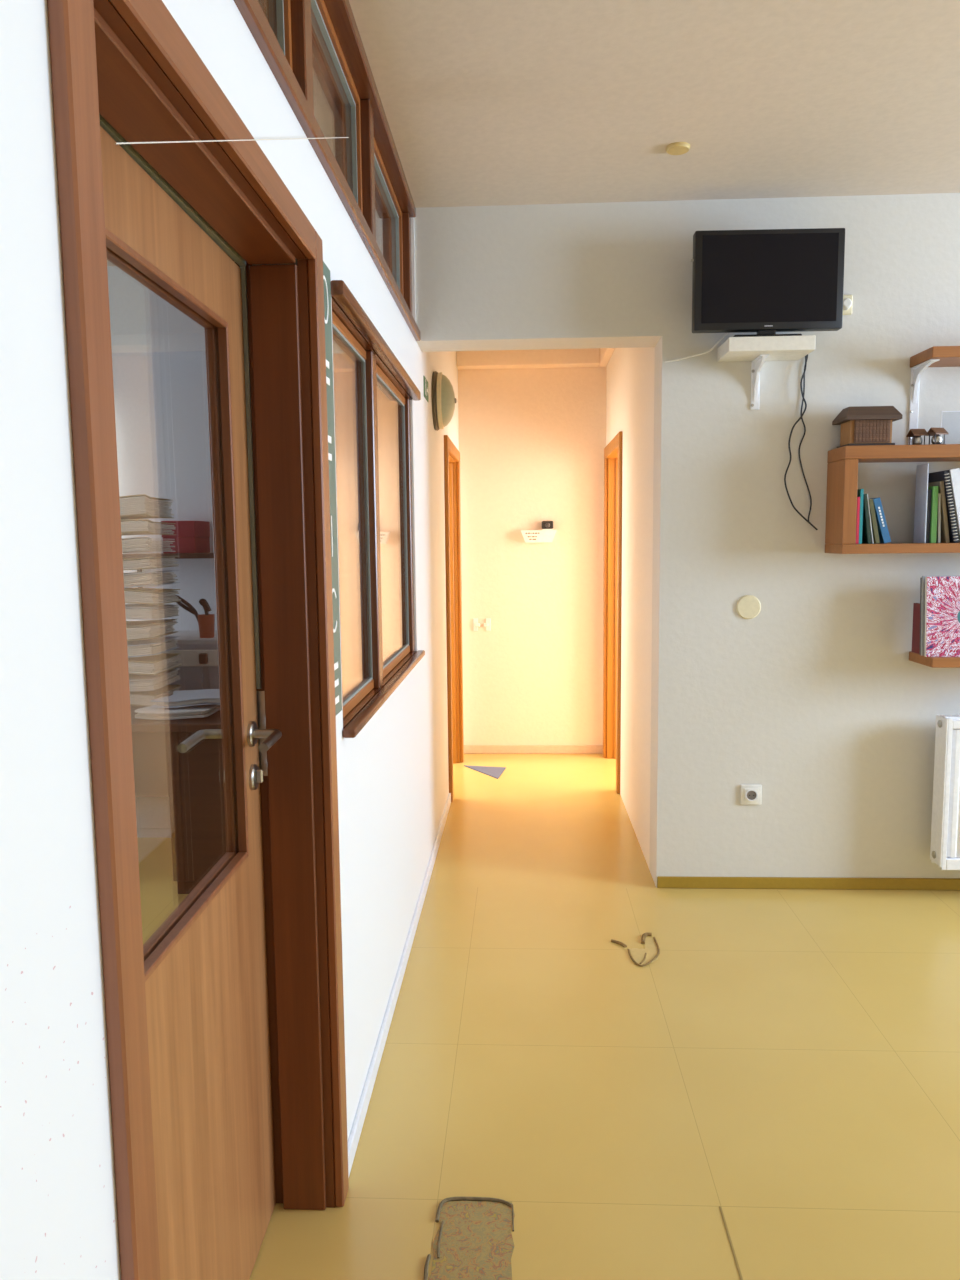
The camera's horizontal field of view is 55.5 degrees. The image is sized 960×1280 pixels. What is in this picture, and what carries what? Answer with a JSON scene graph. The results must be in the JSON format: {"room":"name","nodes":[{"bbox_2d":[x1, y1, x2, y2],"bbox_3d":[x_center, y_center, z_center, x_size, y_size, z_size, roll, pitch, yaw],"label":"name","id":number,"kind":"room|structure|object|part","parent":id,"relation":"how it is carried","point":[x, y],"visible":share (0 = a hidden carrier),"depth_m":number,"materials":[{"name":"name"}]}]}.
{"room":"waiting room","nodes":[
{"label":"waiting room","id":0,"kind":"room"},
{"bbox_2d":[0,0,458,1279],"bbox_3d":[-0.393,-0.118,1.843,0.123,2.742,8.850,0,6,3],"label":"wall","id":1,"kind":"structure","parent":0,"point":[58,1206],"depth_m":0.84,"materials":[{"name":"paint"}]},
{"bbox_2d":[47,0,348,1279],"bbox_3d":[-0.459,0.274,1.431,0.257,2.055,1.056,0,6,3],"label":"door","id":2,"kind":"structure","parent":1,"relation":"in","point":[225,1027],"depth_m":1.63,"materials":[{"name":"brown wood"}]},
{"bbox_3d":[-0.363,0.327,0.930,0.019,2.055,0.058,0,6,3],"label":"casing","id":3,"kind":"part","parent":2,"relation":"part of","materials":[{"name":"brown wood"}]},
{"bbox_3d":[-0.493,0.306,1.440,0.042,1.978,0.924,0,6,2],"label":"panel","id":4,"kind":"part","parent":2,"relation":"part of","materials":[{"name":"brown wood"}]},
{"bbox_3d":[-0.537,0.194,1.794,0.066,0.052,0.141,0,6,2],"label":"handle","id":5,"kind":"part","parent":2,"relation":"part of","materials":[{"name":"metal"}]},
{"bbox_3d":[-0.350,-0.720,1.315,0.019,0.057,0.935,0,6,3],"label":"casing","id":6,"kind":"part","parent":2,"relation":"part of","materials":[{"name":"brown wood"}]},
{"bbox_2d":[115,137,348,143],"bbox_3d":[-0.329,-0.821,1.496,0.002,0.538,1.280,0,6,3],"label":"string","id":7,"kind":"object","parent":2,"relation":"attached to","point":[333,137],"visible":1,"depth_m":1.16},
{"bbox_3d":[-0.464,0.195,1.900,0.043,0.180,0.002,0,6,3],"label":"strike plate","id":8,"kind":"part","parent":2,"relation":"part of","materials":[{"name":"metal"}]},
{"bbox_3d":[-0.430,0.193,1.790,0.066,0.052,0.141,0,6,2],"label":"handle","id":9,"kind":"part","parent":2,"relation":"part of","materials":[{"name":"metal"}]},
{"bbox_3d":[-0.317,0.219,1.919,0.019,2.055,0.062,0,6,3],"label":"casing","id":10,"kind":"part","parent":2,"relation":"part of","materials":[{"name":"brown wood"}]},
{"bbox_2d":[234,0,420,340],"bbox_3d":[-0.384,-1.248,1.898,0.137,0.504,3.405,0,6,3],"label":"window","id":11,"kind":"structure","parent":1,"relation":"in","point":[293,30],"depth_m":2.40,"materials":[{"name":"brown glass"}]},
{"bbox_3d":[-0.416,-1.198,1.439,0.044,0.429,0.770,0,6,3],"label":"frame","id":12,"kind":"part","parent":11,"relation":"part of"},
{"bbox_3d":[-0.378,-1.287,2.256,0.044,0.429,0.745,0,6,3],"label":"frame","id":13,"kind":"part","parent":11,"relation":"part of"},
{"bbox_3d":[-0.339,-1.381,3.110,0.044,0.429,0.845,0,6,3],"label":"frame","id":14,"kind":"part","parent":11,"relation":"part of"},
{"bbox_2d":[323,261,341,714],"bbox_3d":[-0.324,-0.313,1.963,0.006,0.966,0.136,0,6,3],"label":"wall sign","id":15,"kind":"object","parent":1,"relation":"attached to","point":[326,272],"visible":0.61,"depth_m":1.99,"materials":[{"name":"plastic"}]},
{"bbox_2d":[331,280,424,737],"bbox_3d":[-0.309,-0.362,2.800,0.104,1.018,1.520,0,6,3],"label":"window","id":16,"kind":"structure","parent":1,"relation":"in","point":[376,362],"depth_m":2.64,"materials":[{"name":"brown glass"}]},
{"bbox_3d":[-0.349,-0.277,2.083,0.042,0.961,0.045,0,6,3],"label":"frame","id":17,"kind":"part","parent":16,"relation":"part of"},
{"bbox_3d":[-0.347,-0.772,2.313,0.030,0.026,0.519,0,6,3],"label":"rail","id":18,"kind":"part","parent":16,"relation":"part of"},
{"bbox_3d":[-0.337,0.156,2.414,0.030,0.028,0.519,0,6,3],"label":"rail","id":19,"kind":"part","parent":16,"relation":"part of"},
{"bbox_3d":[-0.303,0.133,2.854,0.104,0.022,1.520,0,6,3],"label":"sill","id":20,"kind":"part","parent":16,"relation":"part of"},
{"bbox_3d":[-0.313,-0.852,3.037,0.030,0.026,0.791,0,6,3],"label":"rail","id":21,"kind":"part","parent":16,"relation":"part of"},
{"bbox_3d":[-0.303,0.077,3.138,0.030,0.028,0.791,0,6,3],"label":"rail","id":22,"kind":"part","parent":16,"relation":"part of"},
{"bbox_3d":[-0.283,-0.433,3.508,0.042,0.961,0.055,0,6,3],"label":"frame","id":23,"kind":"part","parent":16,"relation":"part of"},
{"bbox_2d":[348,793,450,1176],"bbox_3d":[-0.237,1.044,3.571,0.012,0.055,3.048,0,6,3],"label":"baseboard","id":24,"kind":"structure","parent":1,"relation":"attached to","point":[356,1129],"depth_m":2.73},
{"bbox_2d":[423,376,428,401],"bbox_3d":[-0.234,-1.090,3.970,0.004,0.086,0.170,0,6,3],"label":"exit sign","id":25,"kind":"object","parent":1,"relation":"attached to","point":[424,378],"visible":1,"depth_m":3.96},
{"bbox_2d":[431,371,456,430],"bbox_3d":[-0.164,-1.140,4.354,0.108,0.276,0.276,0,6,3],"label":"wall lamp","id":26,"kind":"object","parent":1,"relation":"attached to","point":[444,400],"visible":1,"depth_m":4.26,"materials":[{"name":"glass"}]},
{"bbox_3d":[-0.147,-1.140,4.353,0.054,0.244,0.244,0,6,3],"label":"lamp shade","id":27,"kind":"part","parent":26,"relation":"part of","materials":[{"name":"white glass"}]},
{"bbox_2d":[444,435,463,801],"bbox_3d":[-0.217,-0.148,5.470,0.154,2.010,0.985,0,6,3],"label":"door","id":28,"kind":"structure","parent":1,"relation":"in","point":[451,453],"depth_m":5.82,"materials":[{"name":"wood"}]},
{"bbox_3d":[-0.172,-0.098,5.010,0.022,2.010,0.065,0,6,3],"label":"casing","id":29,"kind":"part","parent":28,"relation":"part of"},
{"bbox_3d":[-0.161,-1.115,5.361,0.022,0.065,0.854,0,6,3],"label":"casing","id":30,"kind":"part","parent":28,"relation":"part of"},
{"bbox_3d":[-0.130,-0.198,5.923,0.022,2.010,0.065,0,6,3],"label":"casing","id":31,"kind":"part","parent":28,"relation":"part of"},
{"bbox_2d":[112,348,385,691],"bbox_3d":[-1.795,-0.435,4.880,2.960,2.742,0.120,0,6,3],"label":"wall","id":32,"kind":"structure","parent":0,"point":[160,398],"depth_m":4.75,"materials":[{"name":"paint"}]},
{"bbox_2d":[122,553,213,587],"bbox_3d":[-1.484,-0.343,4.663,0.800,0.200,0.299,0,6,3],"label":"shelf","id":33,"kind":"object","parent":32,"relation":"attached to","point":[125,555],"visible":0.2,"depth_m":4.51,"materials":[{"name":"black plastic"}]},
{"bbox_2d":[161,521,209,552],"bbox_3d":[-1.502,-0.526,4.675,0.171,0.162,0.226,0,6,3],"label":"box file","id":34,"kind":"object","parent":33,"relation":"on","point":[190,536],"visible":0.98,"depth_m":4.57,"materials":[{"name":"cardboard"}]},
{"bbox_3d":[-1.503,-0.566,4.670,0.171,0.082,0.226,0,6,3],"label":"lid","id":35,"kind":"part","parent":34,"relation":"part of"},
{"bbox_2d":[107,266,335,352],"bbox_3d":[-1.770,-1.614,4.487,2.860,0.312,0.400,0,6,3],"label":"ceiling","id":36,"kind":"structure","parent":32,"relation":"attached to","point":[141,320],"depth_m":4.29,"materials":[{"name":"paint"}]},
{"bbox_2d":[458,367,605,744],"bbox_3d":[0.353,-0.595,6.142,0.967,2.742,0.120,0,6,3],"label":"wall","id":37,"kind":"structure","parent":0,"point":[532,441],"depth_m":6.08,"materials":[{"name":"paint"}]},
{"bbox_2d":[473,618,479,630],"bbox_3d":[-0.023,-0.102,6.141,0.046,0.086,0.024,0,6,3],"label":"wall hook","id":38,"kind":"object","parent":37,"relation":"attached to","point":[476,624],"visible":1,"depth_m":6.14,"materials":[{"name":"white plastic"}]},
{"bbox_2d":[484,618,490,630],"bbox_3d":[0.049,-0.103,6.138,0.046,0.086,0.024,0,6,3],"label":"wall hook","id":39,"kind":"object","parent":37,"relation":"attached to","point":[487,624],"visible":1,"depth_m":6.14,"materials":[{"name":"white plastic"}]},
{"bbox_2d":[456,348,599,369],"bbox_3d":[0.309,-1.816,5.889,0.917,0.105,0.120,0,6,3],"label":"trim","id":40,"kind":"structure","parent":37,"relation":"attached to","point":[590,357],"depth_m":5.83,"materials":[{"name":"paint"}]},
{"bbox_2d":[464,745,602,753],"bbox_3d":[0.364,0.745,6.222,0.967,0.060,0.012,0,6,3],"label":"baseboard","id":41,"kind":"structure","parent":37,"relation":"attached to","point":[468,749],"depth_m":6.22,"materials":[{"name":"wood"}]},
{"bbox_2d":[521,530,555,542],"bbox_3d":[0.388,-0.686,6.042,0.235,0.080,0.056,0,6,3],"label":"emergency light","id":42,"kind":"object","parent":37,"relation":"attached to","point":[529,535],"visible":1,"depth_m":6.01,"materials":[{"name":"white plastic"}]},
{"bbox_2d":[542,521,552,529],"bbox_3d":[0.446,-0.756,6.028,0.076,0.060,0.062,0,6,3],"label":"sensor","id":43,"kind":"object","parent":37,"relation":"attached to","point":[546,525],"visible":1,"depth_m":6.01,"materials":[{"name":"black plastic"}]},
{"bbox_2d":[107,0,959,265],"bbox_3d":[0.821,-1.529,1.657,8.900,0.080,9.100,0,6,3],"label":"ceiling","id":44,"kind":"structure","parent":0,"point":[485,102],"depth_m":2.69,"materials":[{"name":"paint"}]},
{"bbox_2d":[666,142,689,154],"bbox_3d":[0.658,-1.631,3.034,0.080,0.013,0.080,0,6,3],"label":"ceiling rose","id":45,"kind":"object","parent":44,"relation":"attached to","point":[677,148],"visible":1,"depth_m":3.02,"materials":[{"name":"plastic"}]},
{"bbox_2d":[137,754,959,1279],"bbox_3d":[0.850,1.266,1.962,8.900,0.060,9.100,0,6,3],"label":"floor","id":46,"kind":"structure","parent":0,"point":[786,1061],"depth_m":2.52,"materials":[{"name":"tile"}]},
{"bbox_2d":[135,630,218,837],"bbox_3d":[-1.505,0.468,4.659,1.190,0.990,0.487,0,6,3],"label":"base cabinet","id":47,"kind":"object","parent":46,"relation":"on","point":[152,813],"depth_m":4.43,"materials":[{"name":"wood"}]},
{"bbox_2d":[163,630,217,644],"bbox_3d":[-1.510,-0.014,4.620,1.190,0.024,0.459,0,6,3],"label":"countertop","id":48,"kind":"structure","parent":47,"relation":"on","point":[190,637],"depth_m":4.43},
{"bbox_2d":[176,595,214,637],"bbox_3d":[-1.397,-0.116,4.463,0.198,0.210,0.080,0,6,3],"label":"potted plant","id":49,"kind":"object","parent":48,"relation":"on","point":[206,622],"visible":0.9,"depth_m":4.45,"materials":[{"name":"ceramic"}]},
{"bbox_3d":[-1.337,-0.068,4.466,0.080,0.112,0.080,0,6,3],"label":"pot","id":50,"kind":"part","parent":49,"relation":"part of","materials":[{"name":"ceramic"}]},
{"bbox_3d":[-1.365,0.088,4.387,0.300,0.080,0.042,0,6,3],"label":"power socket strip","id":51,"kind":"part","parent":47,"relation":"part of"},
{"bbox_2d":[130,705,225,893],"bbox_3d":[-1.533,0.663,4.041,1.350,0.735,0.700,0,6,3],"label":"desk","id":52,"kind":"object","parent":46,"relation":"on","point":[192,780],"visible":0.14,"depth_m":3.74,"materials":[{"name":"wood"}]},
{"bbox_3d":[-1.670,0.524,4.342,0.850,0.450,0.015,0,6,3],"label":"modesty panel","id":53,"kind":"part","parent":52,"relation":"part of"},
{"bbox_2d":[130,685,180,706],"bbox_3d":[-1.632,0.246,4.141,0.452,0.072,0.312,0,6,3],"label":"folder","id":54,"kind":"object","parent":52,"relation":"on","point":[137,698],"visible":0.24,"depth_m":4.01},
{"bbox_2d":[129,669,180,690],"bbox_3d":[-1.635,0.174,4.133,0.450,0.068,0.312,0,6,3],"label":"folder","id":55,"kind":"object","parent":54,"relation":"on","point":[137,682],"visible":0.41,"depth_m":4.03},
{"bbox_2d":[128,653,181,674],"bbox_3d":[-1.628,0.101,4.125,0.451,0.076,0.314,0,6,3],"label":"folder","id":56,"kind":"object","parent":55,"relation":"on","point":[163,662],"visible":0.44,"depth_m":4.03,"materials":[{"name":"paper"}]},
{"bbox_2d":[127,636,178,657],"bbox_3d":[-1.636,0.026,4.117,0.452,0.070,0.312,0,6,3],"label":"folder","id":57,"kind":"object","parent":56,"relation":"on","point":[148,647],"visible":0.43,"depth_m":4.03,"materials":[{"name":"paper"}]},
{"bbox_2d":[126,619,177,640],"bbox_3d":[-1.639,-0.051,4.109,0.452,0.080,0.313,0,6,3],"label":"folder","id":58,"kind":"object","parent":57,"relation":"on","point":[145,629],"visible":0.44,"depth_m":4.03,"materials":[{"name":"paper"}]},
{"bbox_2d":[125,604,178,619],"bbox_3d":[-1.632,-0.126,4.100,0.453,0.068,0.314,0,6,3],"label":"folder","id":59,"kind":"object","parent":58,"relation":"on","point":[133,611],"visible":0.46,"depth_m":4.00,"materials":[{"name":"paper"}]},
{"bbox_2d":[124,588,180,604],"bbox_3d":[-1.621,-0.199,4.092,0.452,0.074,0.312,0,6,3],"label":"folder","id":60,"kind":"object","parent":59,"relation":"on","point":[155,596],"visible":0.41,"depth_m":4.00,"materials":[{"name":"paper"}]},
{"bbox_2d":[123,570,179,587],"bbox_3d":[-1.623,-0.275,4.084,0.450,0.075,0.312,0,6,3],"label":"folder","id":61,"kind":"object","parent":60,"relation":"on","point":[153,578],"visible":0.52,"depth_m":3.97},
{"bbox_2d":[123,556,178,569],"bbox_3d":[-1.626,-0.348,4.076,0.454,0.066,0.314,0,6,3],"label":"folder","id":62,"kind":"object","parent":61,"relation":"on","point":[146,562],"visible":0.44,"depth_m":3.95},
{"bbox_2d":[122,536,174,552],"bbox_3d":[-1.639,-0.420,4.068,0.450,0.076,0.312,0,6,3],"label":"folder","id":63,"kind":"object","parent":62,"relation":"on","point":[132,544],"visible":0.48,"depth_m":3.92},
{"bbox_2d":[121,519,175,535],"bbox_3d":[-1.633,-0.496,4.060,0.452,0.072,0.312,0,6,3],"label":"folder","id":64,"kind":"object","parent":63,"relation":"on","point":[128,526],"visible":0.44,"depth_m":3.92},
{"bbox_2d":[119,494,173,519],"bbox_3d":[-1.639,-0.584,4.051,0.452,0.102,0.313,0,6,3],"label":"folder","id":65,"kind":"object","parent":64,"relation":"on","point":[142,506],"visible":0.39,"depth_m":3.91,"materials":[{"name":"paper"}]},
{"bbox_2d":[135,704,219,719],"bbox_3d":[-1.269,0.292,3.842,0.311,0.037,0.262,0,6,3],"label":"bundle","id":66,"kind":"object","parent":52,"relation":"on","point":[196,711],"visible":0.82,"depth_m":3.74,"materials":[{"name":"paper"}]},
{"bbox_2d":[150,689,219,707],"bbox_3d":[-1.197,0.244,3.899,0.332,0.042,0.272,0,6,3],"label":"bundle","id":67,"kind":"object","parent":66,"relation":"on","point":[183,698],"visible":0.77,"depth_m":3.81,"materials":[{"name":"paper"}]},
{"bbox_3d":[-1.073,0.647,4.038,0.370,0.640,0.620,0,6,3],"label":"drawer","id":68,"kind":"part","parent":52,"relation":"part of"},
{"bbox_2d":[424,1196,514,1279],"bbox_3d":[-0.018,1.249,1.894,0.180,0.009,0.258,0,6,3],"label":"rug","id":69,"kind":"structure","parent":46,"relation":"on","point":[473,1240],"depth_m":1.90,"materials":[{"name":"fabric"}]},
{"bbox_2d":[464,765,505,778],"bbox_3d":[0.084,0.823,5.791,0.192,0.004,0.394,-5,7,-32],"label":"floor mat","id":70,"kind":"object","parent":46,"relation":"on","point":[495,772],"visible":1,"depth_m":5.78,"materials":[{"name":"grey fabric"}]},
{"bbox_2d":[611,932,659,966],"bbox_3d":[0.584,1.096,3.235,0.167,0.017,0.227,-3,7,-18],"label":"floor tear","id":71,"kind":"structure","parent":46,"relation":"on","point":[640,957],"depth_m":3.22},
{"bbox_2d":[719,1206,742,1279],"bbox_3d":[0.517,1.250,1.858,0.004,0.001,0.266,0,6,3],"label":"seam gap","id":72,"kind":"object","parent":46,"relation":"on","point":[731,1245],"visible":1,"depth_m":1.88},
{"bbox_2d":[606,347,654,866],"bbox_3d":[0.845,-0.473,5.024,0.119,2.752,2.322,0,6,3],"label":"wall","id":73,"kind":"structure","parent":0,"point":[629,371],"depth_m":4.45,"materials":[{"name":"paint"}]},
{"bbox_2d":[599,348,614,366],"bbox_3d":[0.782,-1.794,5.643,0.051,0.105,0.570,0,6,3],"label":"trim","id":74,"kind":"structure","parent":73,"relation":"attached to","point":[605,353],"depth_m":5.64,"materials":[{"name":"paint"}]},
{"bbox_2d":[603,431,622,793],"bbox_3d":[0.868,-0.183,5.572,0.148,2.035,0.935,0,6,3],"label":"door","id":75,"kind":"structure","parent":73,"relation":"in","point":[612,574],"depth_m":5.91,"materials":[{"name":"wood"}]},
{"bbox_3d":[0.824,-0.229,6.002,0.020,2.035,0.075,0,6,3],"label":"casing","id":76,"kind":"part","parent":75,"relation":"part of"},
{"bbox_3d":[0.794,-1.157,5.468,0.020,0.073,0.784,0,6,3],"label":"casing","id":77,"kind":"part","parent":75,"relation":"part of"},
{"bbox_3d":[0.784,-0.135,5.148,0.020,2.035,0.075,0,6,3],"label":"casing","id":78,"kind":"part","parent":75,"relation":"part of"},
{"bbox_2d":[414,193,959,887],"bbox_3d":[2.511,-0.344,3.686,5.527,2.752,0.209,0,6,3],"label":"wall","id":79,"kind":"structure","parent":0,"point":[817,700],"depth_m":3.63,"materials":[{"name":"paint"}]},
{"bbox_2d":[665,333,727,361],"bbox_3d":[0.870,-1.162,3.514,0.312,0.157,0.025,2,7,20],"label":"cable","id":80,"kind":"object","parent":79,"relation":"attached to","point":[726,333],"visible":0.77,"depth_m":3.54,"materials":[{"name":"white plastic"}]},
{"bbox_2d":[736,595,760,618],"bbox_3d":[1.079,-0.132,3.666,0.098,0.098,0.009,0,6,3],"label":"cover","id":81,"kind":"object","parent":79,"relation":"attached to","point":[747,606],"visible":1,"depth_m":3.66,"materials":[{"name":"beige plastic"}]},
{"bbox_2d":[740,785,761,804],"bbox_3d":[1.112,0.635,3.745,0.085,0.083,0.017,0,6,3],"label":"wall socket","id":82,"kind":"object","parent":79,"relation":"attached to","point":[749,794],"visible":1,"depth_m":3.74,"materials":[{"name":"white plastic"}]},
{"bbox_2d":[717,335,815,409],"bbox_3d":[1.082,-1.011,3.473,0.315,0.238,0.200,0,6,3],"label":"shelf","id":83,"kind":"object","parent":79,"relation":"attached to","point":[758,350],"visible":1,"depth_m":3.39,"materials":[{"name":"white laminate"}]},
{"bbox_2d":[691,228,844,336],"bbox_3d":[1.062,-1.318,3.413,0.556,0.384,0.122,0,6,3],"label":"television","id":84,"kind":"object","parent":83,"relation":"on","point":[766,282],"visible":0.88,"depth_m":3.36,"materials":[{"name":"black plastic"}]},
{"bbox_2d":[784,355,817,529],"bbox_3d":[1.258,-0.792,3.530,0.136,0.732,0.085,0,6,3],"label":"power cable","id":85,"kind":"object","parent":83,"relation":"hanging from","point":[797,421],"visible":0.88,"depth_m":3.57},
{"bbox_2d":[798,354,811,520],"bbox_3d":[1.255,-0.805,3.563,0.105,0.700,0.038,-5,8,-35],"label":"power cable","id":86,"kind":"object","parent":83,"relation":"hanging from","point":[807,354],"visible":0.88,"depth_m":3.58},
{"bbox_2d":[657,876,959,889],"bbox_3d":[2.959,0.998,3.703,4.446,0.050,0.008,0,6,3],"label":"baseboard","id":87,"kind":"structure","parent":79,"relation":"attached to","point":[662,881],"depth_m":3.77,"materials":[{"name":"yellow plastic"}]},
{"bbox_2d":[843,295,852,314],"bbox_3d":[1.405,-1.291,3.509,0.060,0.075,0.038,0,6,3],"label":"wall socket","id":88,"kind":"object","parent":79,"relation":"attached to","point":[847,299],"visible":0.7,"depth_m":3.51,"materials":[{"name":"beige plastic"}]},
{"bbox_2d":[825,444,959,553],"bbox_3d":[1.788,-0.536,3.493,0.850,0.400,0.200,0,6,3],"label":"bookshelf","id":89,"kind":"object","parent":79,"relation":"attached to","point":[842,466],"visible":0.99,"depth_m":3.42,"materials":[{"name":"wood"}]},
{"bbox_3d":[1.389,-0.528,3.512,0.050,0.315,0.200,0,6,3],"label":"panel","id":90,"kind":"part","parent":89,"relation":"part of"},
{"bbox_2d":[855,497,859,543],"bbox_3d":[1.422,-0.456,3.497,0.010,0.175,0.141,0,6,3],"label":"book","id":91,"kind":"object","parent":89,"relation":"on","point":[858,498],"visible":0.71,"depth_m":3.43,"materials":[{"name":"paper"}]},
{"bbox_2d":[857,489,863,543],"bbox_3d":[1.433,-0.471,3.497,0.012,0.204,0.146,0,6,3],"label":"book","id":92,"kind":"object","parent":89,"relation":"on","point":[860,492],"visible":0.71,"depth_m":3.43,"materials":[{"name":"paper"}]},
{"bbox_2d":[862,494,870,543],"bbox_3d":[1.457,-0.463,3.499,0.034,0.187,0.151,0,6,3],"label":"book","id":93,"kind":"object","parent":89,"relation":"on","point":[866,536],"visible":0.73,"depth_m":3.43,"materials":[{"name":"paper"}]},
{"bbox_2d":[832,406,902,447],"bbox_3d":[1.474,-0.810,3.486,0.202,0.152,0.165,0,6,3],"label":"wooden hut","id":94,"kind":"object","parent":89,"relation":"on","point":[860,425],"visible":1,"depth_m":3.43,"materials":[{"name":"wood"}]},
{"bbox_3d":[1.475,-0.788,3.433,0.132,0.088,0.006,0,6,3],"label":"lattice panel","id":95,"kind":"part","parent":94,"relation":"part of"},
{"bbox_2d":[867,494,872,543],"bbox_3d":[1.467,-0.463,3.499,0.030,0.186,0.150,0,6,3],"label":"book","id":96,"kind":"object","parent":89,"relation":"on","point":[867,494],"visible":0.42,"depth_m":3.43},
{"bbox_2d":[868,499,879,543],"bbox_3d":[1.482,-0.454,3.499,0.047,0.168,0.151,0,6,3],"label":"book","id":97,"kind":"object","parent":89,"relation":"on","point":[875,534],"visible":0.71,"depth_m":3.43,"materials":[{"name":"paper"}]},
{"bbox_2d":[870,497,890,543],"bbox_3d":[1.511,-0.456,3.497,0.072,0.172,0.152,0,6,3],"label":"book","id":98,"kind":"object","parent":89,"relation":"on","point":[884,537],"visible":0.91,"depth_m":3.42,"materials":[{"name":"paper"}]},
{"bbox_2d":[906,429,927,444],"bbox_3d":[1.661,-0.768,3.469,0.056,0.068,0.054,-1,6,-4],"label":"ornament","id":99,"kind":"object","parent":89,"relation":"on","point":[916,434],"visible":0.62,"depth_m":3.46,"materials":[{"name":"wood"}]},
{"bbox_2d":[913,463,928,542],"bbox_3d":[1.676,-0.517,3.471,0.004,0.296,0.100,0,6,3],"label":"folder","id":100,"kind":"object","parent":89,"relation":"on","point":[921,492],"visible":0.92,"depth_m":3.46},
{"bbox_2d":[926,490,931,542],"bbox_3d":[1.691,-0.470,3.485,0.020,0.200,0.086,0,6,3],"label":"book","id":101,"kind":"object","parent":89,"relation":"on","point":[929,497],"visible":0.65,"depth_m":3.44,"materials":[{"name":"paper"}]},
{"bbox_2d":[928,486,938,542],"bbox_3d":[1.713,-0.479,3.508,0.020,0.212,0.151,0,6,3],"label":"book","id":102,"kind":"object","parent":89,"relation":"on","point":[934,500],"visible":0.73,"depth_m":3.43,"materials":[{"name":"paper"}]},
{"bbox_2d":[927,427,948,443],"bbox_3d":[1.719,-0.765,3.437,0.056,0.068,0.054,-2,6,-14],"label":"ornament","id":103,"kind":"object","parent":89,"relation":"on","point":[936,439],"visible":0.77,"depth_m":3.42,"materials":[{"name":"wood"}]},
{"bbox_2d":[936,493,940,542],"bbox_3d":[1.731,-0.466,3.508,0.015,0.185,0.151,0,6,3],"label":"book","id":104,"kind":"object","parent":89,"relation":"on","point":[938,535],"visible":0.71,"depth_m":3.44,"materials":[{"name":"paper"}]},
{"bbox_2d":[928,481,949,542],"bbox_3d":[1.750,-0.489,3.505,0.046,0.232,0.151,0,6,3],"label":"book","id":105,"kind":"object","parent":89,"relation":"on","point":[944,521],"visible":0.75,"depth_m":3.44,"materials":[{"name":"paper"}]},
{"bbox_2d":[928,470,959,542],"bbox_3d":[1.767,-0.507,3.489,0.068,0.271,0.167,0,6,3],"label":"spiral notebook","id":106,"kind":"object","parent":89,"relation":"on","point":[944,476],"visible":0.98,"depth_m":3.42,"materials":[{"name":"paper"}]},
{"bbox_2d":[938,468,959,542],"bbox_3d":[1.796,-0.511,3.490,0.088,0.277,0.171,0,6,3],"label":"ring binder","id":107,"kind":"object","parent":89,"relation":"on","point":[954,473],"visible":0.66,"depth_m":3.40,"materials":[{"name":"paper"}]},
{"bbox_2d":[940,411,959,435],"bbox_3d":[1.881,-0.803,3.470,0.262,0.133,0.080,0,6,3],"label":"sign holder","id":108,"kind":"object","parent":89,"relation":"on","point":[941,411],"visible":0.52,"depth_m":3.46,"materials":[{"name":"plastic"}]},
{"bbox_2d":[908,346,959,444],"bbox_3d":[2.011,-0.919,3.440,0.697,0.338,0.200,0,6,3],"label":"wall shelf","id":109,"kind":"object","parent":79,"relation":"attached to","point":[935,356],"visible":0.79,"depth_m":3.48,"materials":[{"name":"brown wood"}]},
{"bbox_2d":[909,651,959,667],"bbox_3d":[2.042,0.073,3.542,0.655,0.037,0.212,0,6,3],"label":"ledge","id":110,"kind":"object","parent":79,"relation":"attached to","point":[934,662],"visible":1,"depth_m":3.45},
{"bbox_2d":[912,603,919,653],"bbox_3d":[1.723,-0.046,3.593,0.012,0.195,0.071,0,6,3],"label":"book","id":111,"kind":"object","parent":110,"relation":"on","point":[916,606],"visible":0.59,"depth_m":3.59,"materials":[{"name":"paper"}]},
{"bbox_2d":[919,577,921,654],"bbox_3d":[1.844,-0.092,3.522,0.286,0.300,0.029,0,6,3],"label":"board","id":112,"kind":"object","parent":110,"relation":"on","point":[921,577],"visible":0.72,"depth_m":3.53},
{"bbox_2d":[921,576,947,655],"bbox_3d":[1.843,-0.094,3.508,0.287,0.307,0.029,0,6,3],"label":"board","id":113,"kind":"object","parent":110,"relation":"on","point":[923,577],"visible":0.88,"depth_m":3.51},
{"bbox_2d":[924,576,959,656],"bbox_3d":[1.850,-0.089,3.476,0.300,0.305,0.037,0,6,3],"label":"book","id":114,"kind":"object","parent":110,"relation":"on","point":[942,594],"visible":1,"depth_m":3.47,"materials":[{"name":"paper"}]},
{"bbox_3d":[1.850,-0.089,3.477,0.300,0.305,0.014,0,2,3],"label":"panel","id":115,"kind":"part","parent":114,"relation":"part of","materials":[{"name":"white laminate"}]},
{"bbox_2d":[930,715,959,869],"bbox_3d":[2.263,0.592,3.615,0.925,0.607,0.160,0,6,3],"label":"radiator","id":116,"kind":"object","parent":79,"relation":"attached to","point":[945,827],"visible":1,"depth_m":3.58,"materials":[{"name":"white metal"}]},
{"bbox_3d":[1.809,0.594,3.601,0.006,0.592,0.091,0,6,3],"label":"panel","id":117,"kind":"part","parent":116,"relation":"part of","materials":[{"name":"white metal"}]},
{"bbox_3d":[2.267,0.601,3.544,0.912,0.604,0.018,0,6,3],"label":"frame","id":118,"kind":"part","parent":116,"relation":"part of","materials":[{"name":"white metal"}]},
{"bbox_2d":[941,715,959,718],"bbox_3d":[2.265,0.298,3.553,0.912,0.009,0.054,0,6,3],"label":"grille","id":119,"kind":"object","parent":116,"relation":"attached to","point":[942,716],"depth_m":3.56,"materials":[{"name":"white metal"}]}
]}

